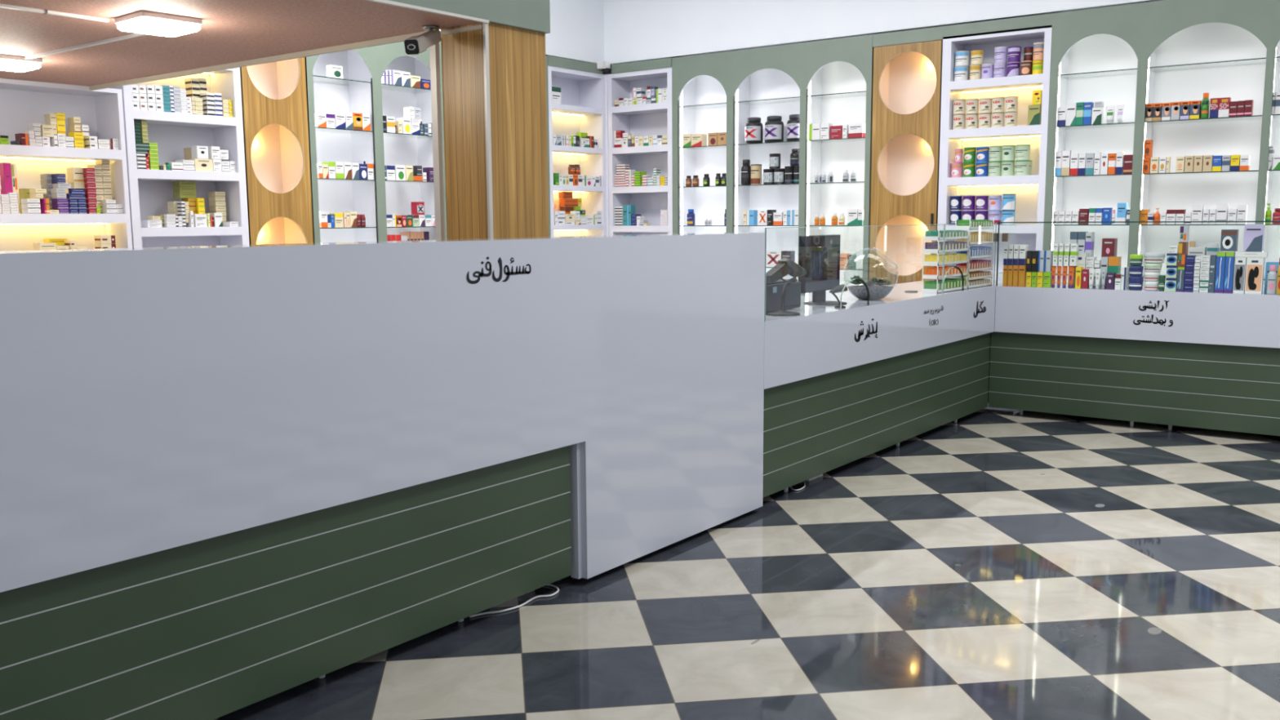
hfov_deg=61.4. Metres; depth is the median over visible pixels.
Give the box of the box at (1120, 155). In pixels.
[1115,151,1124,173]
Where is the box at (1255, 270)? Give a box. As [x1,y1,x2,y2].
[1244,257,1265,293]
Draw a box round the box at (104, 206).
[102,204,116,208]
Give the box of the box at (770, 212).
[767,209,776,225]
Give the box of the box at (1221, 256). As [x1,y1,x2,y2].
[1214,252,1226,293]
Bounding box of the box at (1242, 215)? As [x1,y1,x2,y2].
[1236,204,1248,224]
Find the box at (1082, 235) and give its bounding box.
[1077,231,1085,252]
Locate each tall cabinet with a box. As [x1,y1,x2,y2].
[0,78,132,251]
[109,66,249,247]
[547,65,606,236]
[607,66,672,235]
[936,26,1052,280]
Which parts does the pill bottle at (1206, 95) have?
lid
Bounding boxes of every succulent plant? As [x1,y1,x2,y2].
[847,275,865,284]
[865,280,875,286]
[870,277,879,284]
[873,278,887,285]
[884,279,893,285]
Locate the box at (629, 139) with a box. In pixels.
[627,135,631,146]
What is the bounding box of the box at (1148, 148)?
[1143,139,1153,158]
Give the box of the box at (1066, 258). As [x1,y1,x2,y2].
[1063,255,1070,266]
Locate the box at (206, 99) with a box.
[202,97,214,102]
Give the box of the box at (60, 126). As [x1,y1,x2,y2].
[56,120,66,134]
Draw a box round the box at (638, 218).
[636,216,644,225]
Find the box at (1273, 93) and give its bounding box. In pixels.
[1271,92,1275,114]
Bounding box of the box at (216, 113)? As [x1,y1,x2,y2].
[214,111,222,115]
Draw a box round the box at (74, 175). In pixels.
[66,167,84,182]
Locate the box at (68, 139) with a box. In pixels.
[64,136,74,142]
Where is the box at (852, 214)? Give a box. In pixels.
[847,208,857,225]
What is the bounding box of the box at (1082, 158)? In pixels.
[1077,152,1086,175]
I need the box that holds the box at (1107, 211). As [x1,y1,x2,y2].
[1102,207,1112,224]
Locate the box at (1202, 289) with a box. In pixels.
[1199,286,1208,292]
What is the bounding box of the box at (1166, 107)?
[1161,102,1171,120]
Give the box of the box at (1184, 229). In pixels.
[1179,225,1189,241]
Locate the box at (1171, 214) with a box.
[1165,209,1176,224]
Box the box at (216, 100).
[213,97,222,102]
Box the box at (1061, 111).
[1056,106,1066,126]
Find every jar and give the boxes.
[356,214,360,226]
[360,214,365,226]
[568,164,574,173]
[573,164,580,174]
[744,117,763,143]
[764,115,783,142]
[786,114,799,141]
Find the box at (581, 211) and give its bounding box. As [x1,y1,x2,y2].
[576,209,585,214]
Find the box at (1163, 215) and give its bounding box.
[1160,212,1166,224]
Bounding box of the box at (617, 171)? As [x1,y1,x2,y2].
[616,169,625,172]
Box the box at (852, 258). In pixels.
[848,254,856,269]
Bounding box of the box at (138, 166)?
[137,165,146,168]
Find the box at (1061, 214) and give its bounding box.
[1057,210,1066,224]
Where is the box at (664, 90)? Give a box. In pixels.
[662,88,666,95]
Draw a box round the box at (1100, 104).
[1094,101,1104,107]
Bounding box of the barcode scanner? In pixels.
[765,258,806,283]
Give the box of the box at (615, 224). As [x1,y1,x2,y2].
[614,222,622,226]
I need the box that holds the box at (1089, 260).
[1085,257,1097,264]
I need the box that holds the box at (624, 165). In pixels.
[616,164,629,167]
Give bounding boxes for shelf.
[133,109,235,128]
[137,168,239,182]
[141,226,242,236]
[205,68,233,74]
[313,78,370,85]
[315,127,370,133]
[317,178,372,181]
[381,84,431,93]
[383,133,432,138]
[385,181,433,183]
[611,102,667,115]
[612,144,667,155]
[612,185,667,193]
[613,225,667,231]
[679,103,726,109]
[680,145,726,149]
[686,186,726,187]
[737,97,799,105]
[738,141,799,146]
[743,184,799,186]
[807,91,866,99]
[808,182,864,184]
[809,137,865,142]
[1057,123,1134,129]
[1058,69,1137,79]
[1059,174,1132,177]
[1145,115,1262,124]
[1146,171,1258,175]
[1148,58,1266,72]
[1271,115,1279,118]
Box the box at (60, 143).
[57,140,66,146]
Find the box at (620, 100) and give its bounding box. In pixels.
[618,97,623,106]
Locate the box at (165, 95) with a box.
[162,93,169,97]
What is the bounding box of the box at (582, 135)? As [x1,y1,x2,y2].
[576,132,587,137]
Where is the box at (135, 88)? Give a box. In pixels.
[131,84,138,93]
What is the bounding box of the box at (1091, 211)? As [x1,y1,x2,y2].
[1088,208,1095,224]
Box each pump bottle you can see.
[1153,208,1160,224]
[1264,203,1271,223]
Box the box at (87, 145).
[84,142,97,148]
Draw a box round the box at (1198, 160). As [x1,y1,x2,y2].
[1193,155,1203,172]
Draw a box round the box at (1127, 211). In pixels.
[1126,209,1129,224]
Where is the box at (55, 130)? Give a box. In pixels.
[53,124,57,133]
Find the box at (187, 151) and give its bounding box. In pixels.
[183,147,191,159]
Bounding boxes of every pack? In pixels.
[924,242,941,250]
[924,254,941,262]
[924,267,940,275]
[924,280,940,289]
[925,230,942,237]
[933,279,950,288]
[934,253,951,262]
[934,266,950,275]
[935,241,951,249]
[942,230,951,236]
[943,267,946,275]
[943,280,946,288]
[944,242,947,249]
[944,255,947,262]
[944,265,959,273]
[944,278,959,287]
[945,253,960,261]
[946,240,960,248]
[947,279,953,288]
[950,266,953,274]
[950,279,956,288]
[951,230,955,236]
[951,241,954,248]
[951,254,954,262]
[953,267,956,274]
[954,242,957,248]
[954,254,957,261]
[955,230,960,236]
[955,247,971,256]
[955,261,971,269]
[956,231,972,242]
[957,219,972,226]
[959,278,962,287]
[960,230,964,236]
[960,241,964,248]
[960,253,963,261]
[963,253,966,260]
[966,246,979,255]
[968,260,978,268]
[970,261,973,269]
[971,232,974,241]
[971,247,973,256]
[971,259,986,267]
[972,219,980,226]
[972,231,979,241]
[973,245,986,255]
[973,247,976,256]
[974,232,977,241]
[978,246,982,255]
[979,231,982,241]
[981,247,984,255]
[982,231,986,241]
[982,232,984,241]
[986,231,989,240]
[986,246,989,254]
[989,232,991,240]
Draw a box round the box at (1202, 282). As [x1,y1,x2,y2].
[1200,280,1208,286]
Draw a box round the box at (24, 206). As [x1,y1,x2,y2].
[21,204,40,208]
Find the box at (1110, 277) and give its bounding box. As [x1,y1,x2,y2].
[1106,272,1115,288]
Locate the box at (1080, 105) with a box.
[1075,102,1084,125]
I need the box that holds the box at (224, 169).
[222,166,230,172]
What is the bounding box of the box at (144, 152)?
[135,150,147,154]
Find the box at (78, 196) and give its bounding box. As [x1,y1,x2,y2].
[66,193,84,199]
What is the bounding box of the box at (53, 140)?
[49,135,57,146]
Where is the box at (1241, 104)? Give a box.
[1236,100,1244,116]
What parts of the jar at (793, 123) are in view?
lid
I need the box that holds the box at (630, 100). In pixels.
[627,97,632,105]
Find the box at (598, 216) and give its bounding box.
[596,214,601,224]
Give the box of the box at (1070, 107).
[1065,102,1076,125]
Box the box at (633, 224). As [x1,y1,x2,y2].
[631,222,636,226]
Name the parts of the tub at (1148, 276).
lid, cream tub, lid, cream tub, lid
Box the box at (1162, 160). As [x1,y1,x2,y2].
[1158,156,1166,173]
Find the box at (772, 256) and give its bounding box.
[766,250,781,266]
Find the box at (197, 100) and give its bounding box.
[194,97,202,102]
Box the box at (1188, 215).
[1184,212,1191,224]
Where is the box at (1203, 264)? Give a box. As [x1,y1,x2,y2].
[1200,261,1209,267]
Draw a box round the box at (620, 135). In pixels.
[613,133,622,137]
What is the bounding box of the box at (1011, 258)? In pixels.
[1008,244,1013,265]
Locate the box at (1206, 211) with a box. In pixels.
[1202,208,1209,224]
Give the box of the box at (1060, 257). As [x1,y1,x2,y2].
[1057,255,1063,266]
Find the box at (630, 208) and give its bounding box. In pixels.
[626,204,635,226]
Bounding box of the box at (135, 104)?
[133,101,139,109]
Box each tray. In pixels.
[921,275,967,293]
[922,239,968,253]
[922,251,968,266]
[922,262,968,279]
[923,228,968,240]
[953,269,992,280]
[954,243,993,259]
[954,257,992,272]
[955,217,994,229]
[955,229,993,244]
[967,277,991,288]
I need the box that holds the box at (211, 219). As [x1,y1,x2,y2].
[206,217,214,226]
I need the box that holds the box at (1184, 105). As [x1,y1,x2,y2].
[1179,101,1190,119]
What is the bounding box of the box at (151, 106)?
[146,102,155,111]
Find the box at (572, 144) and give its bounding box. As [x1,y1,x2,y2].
[568,135,573,146]
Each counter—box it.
[0,232,764,719]
[762,278,1002,497]
[988,281,1279,435]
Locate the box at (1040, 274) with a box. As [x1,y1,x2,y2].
[1036,271,1043,287]
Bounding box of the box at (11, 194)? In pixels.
[7,192,17,197]
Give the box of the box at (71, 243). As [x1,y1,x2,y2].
[64,240,76,248]
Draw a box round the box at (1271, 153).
[1268,145,1275,157]
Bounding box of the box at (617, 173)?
[616,172,625,174]
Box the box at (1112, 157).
[1107,153,1116,174]
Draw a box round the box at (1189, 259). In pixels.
[1185,255,1196,262]
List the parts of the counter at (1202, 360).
board, panel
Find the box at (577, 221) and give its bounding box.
[574,219,580,224]
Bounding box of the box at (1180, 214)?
[1175,209,1186,224]
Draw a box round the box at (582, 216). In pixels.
[579,214,585,219]
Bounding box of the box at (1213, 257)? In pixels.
[1208,254,1217,292]
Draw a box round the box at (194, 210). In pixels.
[185,208,196,213]
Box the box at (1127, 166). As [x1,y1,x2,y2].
[1123,154,1133,173]
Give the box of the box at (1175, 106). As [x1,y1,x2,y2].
[1170,102,1180,119]
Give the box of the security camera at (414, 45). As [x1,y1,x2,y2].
[404,24,441,54]
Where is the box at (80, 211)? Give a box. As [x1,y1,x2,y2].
[78,208,87,213]
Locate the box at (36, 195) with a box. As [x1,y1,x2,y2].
[29,193,43,198]
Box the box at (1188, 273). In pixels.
[1184,270,1194,277]
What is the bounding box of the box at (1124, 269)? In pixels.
[1120,266,1128,289]
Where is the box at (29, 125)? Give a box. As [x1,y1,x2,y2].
[26,123,40,128]
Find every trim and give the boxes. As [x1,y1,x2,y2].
[88,0,488,90]
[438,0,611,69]
[545,55,551,236]
[547,55,603,74]
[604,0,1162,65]
[604,74,609,235]
[611,13,1052,73]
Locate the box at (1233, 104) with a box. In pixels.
[1228,101,1237,116]
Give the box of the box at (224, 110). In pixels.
[222,108,229,112]
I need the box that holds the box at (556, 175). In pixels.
[553,173,559,185]
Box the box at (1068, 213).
[1064,210,1072,224]
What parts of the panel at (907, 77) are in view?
door pull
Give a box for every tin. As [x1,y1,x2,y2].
[750,164,761,184]
[763,168,773,184]
[768,153,781,168]
[773,168,784,184]
[784,165,793,183]
[793,165,799,183]
[950,195,962,209]
[950,209,961,225]
[951,162,963,177]
[952,99,965,114]
[952,114,965,129]
[954,66,968,80]
[954,148,963,162]
[955,50,969,66]
[961,209,975,219]
[962,195,975,209]
[963,161,975,177]
[964,146,976,162]
[965,98,978,114]
[965,113,978,128]
[969,64,981,79]
[970,49,983,65]
[975,161,988,176]
[975,195,988,209]
[975,209,988,219]
[976,146,989,161]
[978,97,991,113]
[978,112,991,128]
[981,63,993,78]
[988,161,1001,176]
[988,195,1001,209]
[988,209,1001,224]
[989,146,1002,161]
[991,97,1004,112]
[991,112,1004,127]
[993,62,1006,77]
[994,46,1008,63]
[1000,160,1014,176]
[1001,145,1015,160]
[1001,194,1016,209]
[1001,209,1015,224]
[1004,96,1017,112]
[1004,111,1017,126]
[1006,62,1020,76]
[1007,45,1021,62]
[1014,144,1030,160]
[1014,160,1029,175]
[1020,60,1032,75]
[1023,46,1033,71]
[1028,160,1031,174]
[1031,59,1043,74]
[1032,42,1044,60]
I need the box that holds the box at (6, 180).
[0,162,13,194]
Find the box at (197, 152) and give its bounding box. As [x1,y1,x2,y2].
[191,145,208,159]
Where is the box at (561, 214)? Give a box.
[553,210,564,219]
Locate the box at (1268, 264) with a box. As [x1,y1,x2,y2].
[1263,262,1279,293]
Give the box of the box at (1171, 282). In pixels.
[1164,277,1177,291]
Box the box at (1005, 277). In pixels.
[1002,265,1008,285]
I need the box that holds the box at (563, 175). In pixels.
[562,174,565,185]
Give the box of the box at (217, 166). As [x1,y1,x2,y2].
[212,159,222,172]
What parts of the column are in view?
trim, corner trim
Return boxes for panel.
[240,57,314,244]
[867,40,942,285]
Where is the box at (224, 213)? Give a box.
[209,211,226,216]
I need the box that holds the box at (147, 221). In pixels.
[141,219,162,223]
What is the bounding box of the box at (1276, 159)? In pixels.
[1271,155,1279,169]
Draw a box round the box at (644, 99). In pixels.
[642,97,647,103]
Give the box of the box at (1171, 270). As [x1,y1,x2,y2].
[1165,265,1177,278]
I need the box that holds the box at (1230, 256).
[1223,252,1235,293]
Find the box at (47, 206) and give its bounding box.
[45,198,49,213]
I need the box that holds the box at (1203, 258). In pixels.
[1200,255,1210,261]
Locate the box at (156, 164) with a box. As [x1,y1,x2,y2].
[148,162,159,166]
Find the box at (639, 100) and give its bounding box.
[637,97,642,104]
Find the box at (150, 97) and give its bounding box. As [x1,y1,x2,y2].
[146,93,155,102]
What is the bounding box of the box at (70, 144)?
[65,142,74,147]
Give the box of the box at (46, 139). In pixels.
[40,136,49,142]
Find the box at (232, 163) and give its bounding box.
[228,160,235,172]
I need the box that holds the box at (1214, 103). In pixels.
[1208,97,1219,117]
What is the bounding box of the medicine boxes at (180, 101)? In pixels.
[0,77,667,226]
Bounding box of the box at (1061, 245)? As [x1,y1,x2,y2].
[1058,243,1064,255]
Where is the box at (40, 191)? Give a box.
[29,188,46,194]
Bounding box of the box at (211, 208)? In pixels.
[208,206,226,211]
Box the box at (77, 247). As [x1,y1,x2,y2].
[76,246,86,248]
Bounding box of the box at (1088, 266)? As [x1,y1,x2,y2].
[1085,264,1094,269]
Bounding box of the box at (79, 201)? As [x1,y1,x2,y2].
[77,199,86,204]
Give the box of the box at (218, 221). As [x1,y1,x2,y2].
[209,213,222,226]
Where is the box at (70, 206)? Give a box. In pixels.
[68,204,78,208]
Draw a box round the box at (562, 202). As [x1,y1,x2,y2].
[559,198,577,206]
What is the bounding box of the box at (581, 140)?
[579,137,584,142]
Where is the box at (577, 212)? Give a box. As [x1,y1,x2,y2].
[570,210,580,219]
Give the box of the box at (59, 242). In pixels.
[43,238,67,245]
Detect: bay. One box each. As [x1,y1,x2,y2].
[306,45,383,243]
[376,41,447,240]
[671,51,730,233]
[729,42,804,281]
[800,34,876,295]
[1042,2,1146,284]
[1133,0,1275,284]
[1259,0,1279,288]
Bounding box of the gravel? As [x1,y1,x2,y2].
[847,284,893,299]
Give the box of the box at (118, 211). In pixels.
[116,208,123,213]
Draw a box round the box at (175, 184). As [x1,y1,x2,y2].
[172,181,195,186]
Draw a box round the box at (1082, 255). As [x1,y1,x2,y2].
[1077,252,1088,264]
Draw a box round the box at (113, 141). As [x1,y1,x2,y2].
[104,137,118,144]
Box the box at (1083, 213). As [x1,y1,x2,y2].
[1078,208,1088,224]
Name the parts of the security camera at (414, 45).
plate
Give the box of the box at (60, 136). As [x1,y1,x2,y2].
[53,133,65,140]
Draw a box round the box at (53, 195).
[51,193,66,198]
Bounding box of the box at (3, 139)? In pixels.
[0,135,8,144]
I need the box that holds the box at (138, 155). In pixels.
[136,153,145,157]
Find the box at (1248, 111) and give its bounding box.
[1244,99,1253,115]
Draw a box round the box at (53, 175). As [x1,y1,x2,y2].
[51,173,65,178]
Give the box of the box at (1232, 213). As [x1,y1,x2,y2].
[1227,208,1237,224]
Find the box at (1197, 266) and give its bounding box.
[1194,263,1200,271]
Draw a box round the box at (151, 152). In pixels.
[147,150,158,154]
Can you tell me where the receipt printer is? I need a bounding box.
[765,279,800,311]
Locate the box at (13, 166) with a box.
[10,163,17,192]
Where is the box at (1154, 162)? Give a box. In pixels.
[1150,156,1159,173]
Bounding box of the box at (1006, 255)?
[1003,244,1008,265]
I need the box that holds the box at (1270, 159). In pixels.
[1267,157,1272,169]
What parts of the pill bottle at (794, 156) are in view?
lid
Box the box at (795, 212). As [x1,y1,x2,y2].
[792,209,798,225]
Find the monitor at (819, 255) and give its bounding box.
[798,234,846,305]
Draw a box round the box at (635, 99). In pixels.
[632,97,639,104]
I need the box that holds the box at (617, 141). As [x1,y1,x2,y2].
[613,137,623,147]
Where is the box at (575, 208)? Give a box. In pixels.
[573,206,580,210]
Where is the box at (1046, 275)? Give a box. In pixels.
[1043,271,1051,287]
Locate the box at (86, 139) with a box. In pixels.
[84,136,97,142]
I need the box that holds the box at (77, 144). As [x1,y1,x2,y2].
[73,140,84,147]
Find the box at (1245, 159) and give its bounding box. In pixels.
[1240,155,1250,170]
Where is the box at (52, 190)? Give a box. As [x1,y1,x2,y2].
[50,188,65,193]
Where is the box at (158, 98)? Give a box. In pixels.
[155,93,163,103]
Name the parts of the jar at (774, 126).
lid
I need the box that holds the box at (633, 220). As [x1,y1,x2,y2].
[631,217,636,222]
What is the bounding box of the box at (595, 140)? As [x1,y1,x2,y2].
[593,138,597,147]
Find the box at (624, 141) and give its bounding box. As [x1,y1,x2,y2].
[622,137,627,146]
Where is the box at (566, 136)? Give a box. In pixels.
[565,135,568,146]
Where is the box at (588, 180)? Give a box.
[586,177,591,186]
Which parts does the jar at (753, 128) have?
lid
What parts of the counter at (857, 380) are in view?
panel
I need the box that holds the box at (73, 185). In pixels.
[70,182,84,188]
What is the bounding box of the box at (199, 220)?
[193,213,207,226]
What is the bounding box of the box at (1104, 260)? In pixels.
[1099,257,1108,288]
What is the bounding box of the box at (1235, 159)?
[1230,155,1240,170]
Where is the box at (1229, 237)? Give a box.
[1220,229,1239,251]
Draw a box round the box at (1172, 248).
[1168,244,1178,253]
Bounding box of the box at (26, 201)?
[21,198,39,204]
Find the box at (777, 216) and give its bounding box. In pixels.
[773,212,782,225]
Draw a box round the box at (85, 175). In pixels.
[83,173,94,177]
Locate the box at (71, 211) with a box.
[68,208,78,213]
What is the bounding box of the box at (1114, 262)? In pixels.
[1107,256,1121,273]
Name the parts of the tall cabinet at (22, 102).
shelf, shelf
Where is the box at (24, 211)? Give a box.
[22,208,40,213]
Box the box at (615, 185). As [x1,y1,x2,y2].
[614,184,625,186]
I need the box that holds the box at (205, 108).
[202,106,214,111]
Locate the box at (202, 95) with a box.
[200,92,213,97]
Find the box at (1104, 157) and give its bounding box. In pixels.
[1100,153,1108,174]
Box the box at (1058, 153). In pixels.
[1054,151,1062,176]
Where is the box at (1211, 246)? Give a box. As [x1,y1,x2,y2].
[1206,242,1220,252]
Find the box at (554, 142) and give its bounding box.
[552,134,556,145]
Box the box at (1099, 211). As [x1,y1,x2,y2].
[1095,208,1102,224]
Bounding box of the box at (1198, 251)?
[1187,247,1207,256]
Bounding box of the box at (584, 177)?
[582,175,586,186]
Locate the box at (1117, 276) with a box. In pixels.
[1114,273,1121,289]
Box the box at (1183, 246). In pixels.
[1177,241,1188,266]
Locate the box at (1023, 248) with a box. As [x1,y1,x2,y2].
[1018,244,1028,265]
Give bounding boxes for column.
[440,22,548,239]
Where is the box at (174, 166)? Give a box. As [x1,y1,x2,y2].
[164,161,182,170]
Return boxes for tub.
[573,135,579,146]
[1128,253,1143,289]
[1143,252,1164,281]
[1144,280,1159,290]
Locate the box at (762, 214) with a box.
[758,209,767,225]
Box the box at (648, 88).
[646,85,651,97]
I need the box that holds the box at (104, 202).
[102,200,115,204]
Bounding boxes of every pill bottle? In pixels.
[685,175,691,186]
[686,208,694,225]
[692,175,698,186]
[702,173,710,186]
[715,173,720,186]
[720,173,726,185]
[724,208,726,225]
[740,159,751,185]
[790,148,799,166]
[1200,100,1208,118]
[1201,92,1209,118]
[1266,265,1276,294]
[1271,208,1279,223]
[1275,257,1279,294]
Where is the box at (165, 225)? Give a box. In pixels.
[164,224,175,226]
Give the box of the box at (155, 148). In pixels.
[149,146,157,151]
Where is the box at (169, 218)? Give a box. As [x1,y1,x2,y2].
[164,217,175,220]
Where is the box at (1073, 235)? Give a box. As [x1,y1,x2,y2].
[1070,231,1078,243]
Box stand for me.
[765,276,799,315]
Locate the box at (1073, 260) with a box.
[1069,255,1078,266]
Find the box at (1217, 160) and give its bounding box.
[1212,155,1222,171]
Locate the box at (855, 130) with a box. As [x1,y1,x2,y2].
[848,122,865,137]
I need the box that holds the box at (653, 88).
[651,86,657,95]
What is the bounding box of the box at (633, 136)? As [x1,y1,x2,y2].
[631,135,638,146]
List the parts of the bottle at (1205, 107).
lid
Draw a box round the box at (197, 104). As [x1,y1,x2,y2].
[195,102,203,106]
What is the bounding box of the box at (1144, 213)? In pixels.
[1139,209,1150,224]
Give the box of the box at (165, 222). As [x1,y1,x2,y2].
[164,221,175,223]
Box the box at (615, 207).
[614,206,622,208]
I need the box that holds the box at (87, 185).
[84,182,96,188]
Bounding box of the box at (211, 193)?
[208,191,225,196]
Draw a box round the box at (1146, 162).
[1142,158,1151,173]
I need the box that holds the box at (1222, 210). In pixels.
[1215,204,1228,224]
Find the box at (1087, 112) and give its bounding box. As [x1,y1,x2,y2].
[1083,102,1093,124]
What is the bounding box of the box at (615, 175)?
[614,174,625,177]
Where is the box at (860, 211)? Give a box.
[857,208,863,225]
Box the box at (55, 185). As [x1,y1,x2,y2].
[52,183,71,188]
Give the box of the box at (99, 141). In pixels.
[97,139,109,144]
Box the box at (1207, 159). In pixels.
[1202,155,1213,171]
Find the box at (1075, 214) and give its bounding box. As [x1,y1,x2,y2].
[1071,210,1079,224]
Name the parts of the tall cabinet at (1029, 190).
shelf, shelf, shelf, shelf, shelf, panel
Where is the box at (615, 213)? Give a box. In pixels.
[614,212,622,214]
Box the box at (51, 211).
[49,209,58,213]
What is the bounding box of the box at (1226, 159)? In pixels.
[1221,155,1231,171]
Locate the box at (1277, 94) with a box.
[1274,92,1279,114]
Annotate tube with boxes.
[1051,266,1056,287]
[1057,266,1062,287]
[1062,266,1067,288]
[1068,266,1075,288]
[1088,268,1094,288]
[1095,268,1101,288]
[1101,266,1106,288]
[1106,105,1115,123]
[1116,104,1124,123]
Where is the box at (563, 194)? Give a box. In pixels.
[558,191,572,198]
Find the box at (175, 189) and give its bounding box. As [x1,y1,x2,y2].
[173,186,195,192]
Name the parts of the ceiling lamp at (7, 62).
lamp frame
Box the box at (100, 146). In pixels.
[97,144,110,149]
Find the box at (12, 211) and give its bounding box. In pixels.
[9,208,18,213]
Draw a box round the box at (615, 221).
[614,220,622,222]
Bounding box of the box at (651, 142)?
[648,135,653,145]
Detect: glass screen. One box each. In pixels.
[764,223,945,321]
[942,222,996,293]
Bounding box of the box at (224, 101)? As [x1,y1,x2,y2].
[222,99,228,104]
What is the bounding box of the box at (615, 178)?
[614,177,625,179]
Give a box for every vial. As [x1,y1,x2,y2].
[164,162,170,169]
[419,121,423,134]
[704,217,708,225]
[708,217,711,225]
[814,172,818,182]
[814,214,819,225]
[818,172,822,182]
[819,214,825,225]
[822,171,826,182]
[827,171,833,182]
[831,213,837,225]
[838,213,844,225]
[842,169,848,182]
[850,168,857,182]
[1111,209,1115,224]
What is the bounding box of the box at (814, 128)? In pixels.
[808,123,820,140]
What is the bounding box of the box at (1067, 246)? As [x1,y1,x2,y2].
[1064,243,1071,255]
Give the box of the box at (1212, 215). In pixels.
[1208,208,1216,224]
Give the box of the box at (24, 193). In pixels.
[18,188,34,200]
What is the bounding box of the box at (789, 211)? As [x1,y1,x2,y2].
[787,209,792,225]
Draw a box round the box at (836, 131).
[830,125,842,138]
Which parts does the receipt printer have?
lid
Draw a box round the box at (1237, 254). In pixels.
[1235,251,1268,257]
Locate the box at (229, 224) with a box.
[222,221,239,226]
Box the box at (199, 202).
[195,198,204,207]
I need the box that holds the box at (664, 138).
[662,134,667,144]
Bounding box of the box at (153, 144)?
[149,142,157,146]
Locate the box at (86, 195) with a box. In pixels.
[84,193,96,198]
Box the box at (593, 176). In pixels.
[586,175,595,186]
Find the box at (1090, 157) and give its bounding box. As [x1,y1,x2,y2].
[1084,152,1094,174]
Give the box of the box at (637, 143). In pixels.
[635,136,639,146]
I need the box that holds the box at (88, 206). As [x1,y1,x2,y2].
[86,204,96,208]
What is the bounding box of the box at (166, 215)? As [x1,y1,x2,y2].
[163,213,175,217]
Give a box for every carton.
[314,112,326,127]
[316,163,322,177]
[319,210,328,227]
[321,161,335,178]
[322,164,328,177]
[325,64,342,79]
[325,113,335,128]
[327,214,334,227]
[328,111,346,128]
[328,213,343,227]
[334,161,343,178]
[337,212,346,227]
[343,162,351,178]
[344,211,357,226]
[345,112,353,129]
[346,212,350,226]
[351,162,359,179]
[352,112,362,130]
[359,164,367,179]
[360,112,370,130]
[367,164,373,179]
[381,71,386,84]
[382,115,386,132]
[384,70,389,84]
[384,165,386,180]
[386,115,395,133]
[386,164,395,180]
[386,214,392,226]
[386,234,391,240]
[388,70,392,84]
[389,164,405,180]
[390,234,395,240]
[391,214,396,226]
[392,70,401,85]
[395,120,402,133]
[395,215,401,226]
[395,234,400,240]
[396,117,411,133]
[400,231,409,240]
[400,235,407,240]
[401,71,410,86]
[401,215,406,226]
[403,106,414,118]
[404,165,413,181]
[406,215,413,226]
[407,214,419,226]
[409,231,413,240]
[410,75,420,88]
[410,118,421,120]
[410,120,420,123]
[410,201,424,214]
[411,122,419,134]
[413,165,422,176]
[413,175,422,181]
[413,231,417,240]
[414,106,421,118]
[417,231,420,239]
[418,215,425,226]
[419,214,431,226]
[420,78,431,88]
[420,231,423,239]
[422,123,428,135]
[422,167,433,181]
[422,172,426,181]
[423,231,429,239]
[426,123,431,135]
[431,214,435,226]
[1027,104,1041,124]
[1031,89,1042,105]
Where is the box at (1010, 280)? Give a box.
[1007,265,1013,286]
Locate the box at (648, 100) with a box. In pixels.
[646,97,651,103]
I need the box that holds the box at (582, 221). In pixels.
[580,219,586,224]
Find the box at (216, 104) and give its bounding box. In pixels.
[214,102,222,106]
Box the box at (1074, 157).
[1070,153,1079,175]
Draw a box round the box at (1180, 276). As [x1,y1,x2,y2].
[1176,266,1185,291]
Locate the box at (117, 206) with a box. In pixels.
[112,204,123,208]
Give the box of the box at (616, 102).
[614,100,618,106]
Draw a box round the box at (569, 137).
[568,136,571,146]
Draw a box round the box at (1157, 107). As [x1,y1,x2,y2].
[1152,102,1162,120]
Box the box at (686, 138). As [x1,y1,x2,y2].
[682,133,692,146]
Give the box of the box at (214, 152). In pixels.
[208,146,220,159]
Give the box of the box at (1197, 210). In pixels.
[1191,204,1204,224]
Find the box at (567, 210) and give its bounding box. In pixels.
[560,206,573,213]
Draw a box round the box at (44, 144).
[40,141,50,146]
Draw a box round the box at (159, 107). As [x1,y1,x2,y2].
[155,102,164,111]
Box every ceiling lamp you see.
[0,53,42,71]
[114,10,202,36]
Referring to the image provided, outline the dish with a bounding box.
[904,290,917,292]
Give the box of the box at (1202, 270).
[1200,267,1209,274]
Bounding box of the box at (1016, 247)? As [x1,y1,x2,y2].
[1013,244,1019,265]
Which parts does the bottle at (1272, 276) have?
lid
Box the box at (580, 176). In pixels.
[577,174,582,186]
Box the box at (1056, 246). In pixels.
[1053,243,1059,255]
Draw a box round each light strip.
[0,3,109,22]
[24,32,146,58]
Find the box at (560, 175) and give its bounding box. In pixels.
[559,174,562,185]
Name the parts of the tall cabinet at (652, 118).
panel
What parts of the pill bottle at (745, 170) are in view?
lid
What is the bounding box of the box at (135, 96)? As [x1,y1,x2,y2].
[132,93,139,102]
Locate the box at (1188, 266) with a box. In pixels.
[1185,262,1195,270]
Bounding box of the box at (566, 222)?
[564,221,574,224]
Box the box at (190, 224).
[186,210,194,226]
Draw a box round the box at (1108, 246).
[1101,238,1117,257]
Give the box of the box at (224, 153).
[219,149,228,159]
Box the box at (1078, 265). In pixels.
[1075,264,1086,275]
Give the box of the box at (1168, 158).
[1165,156,1171,173]
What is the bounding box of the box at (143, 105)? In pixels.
[139,102,147,110]
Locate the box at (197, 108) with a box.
[195,106,203,111]
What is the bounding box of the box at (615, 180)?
[614,179,625,182]
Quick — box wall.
[603,69,611,74]
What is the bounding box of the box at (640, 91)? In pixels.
[636,88,644,97]
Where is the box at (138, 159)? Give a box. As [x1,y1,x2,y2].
[136,157,146,161]
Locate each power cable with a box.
[469,584,559,617]
[790,481,805,490]
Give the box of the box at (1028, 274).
[1026,271,1031,286]
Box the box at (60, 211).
[53,208,69,213]

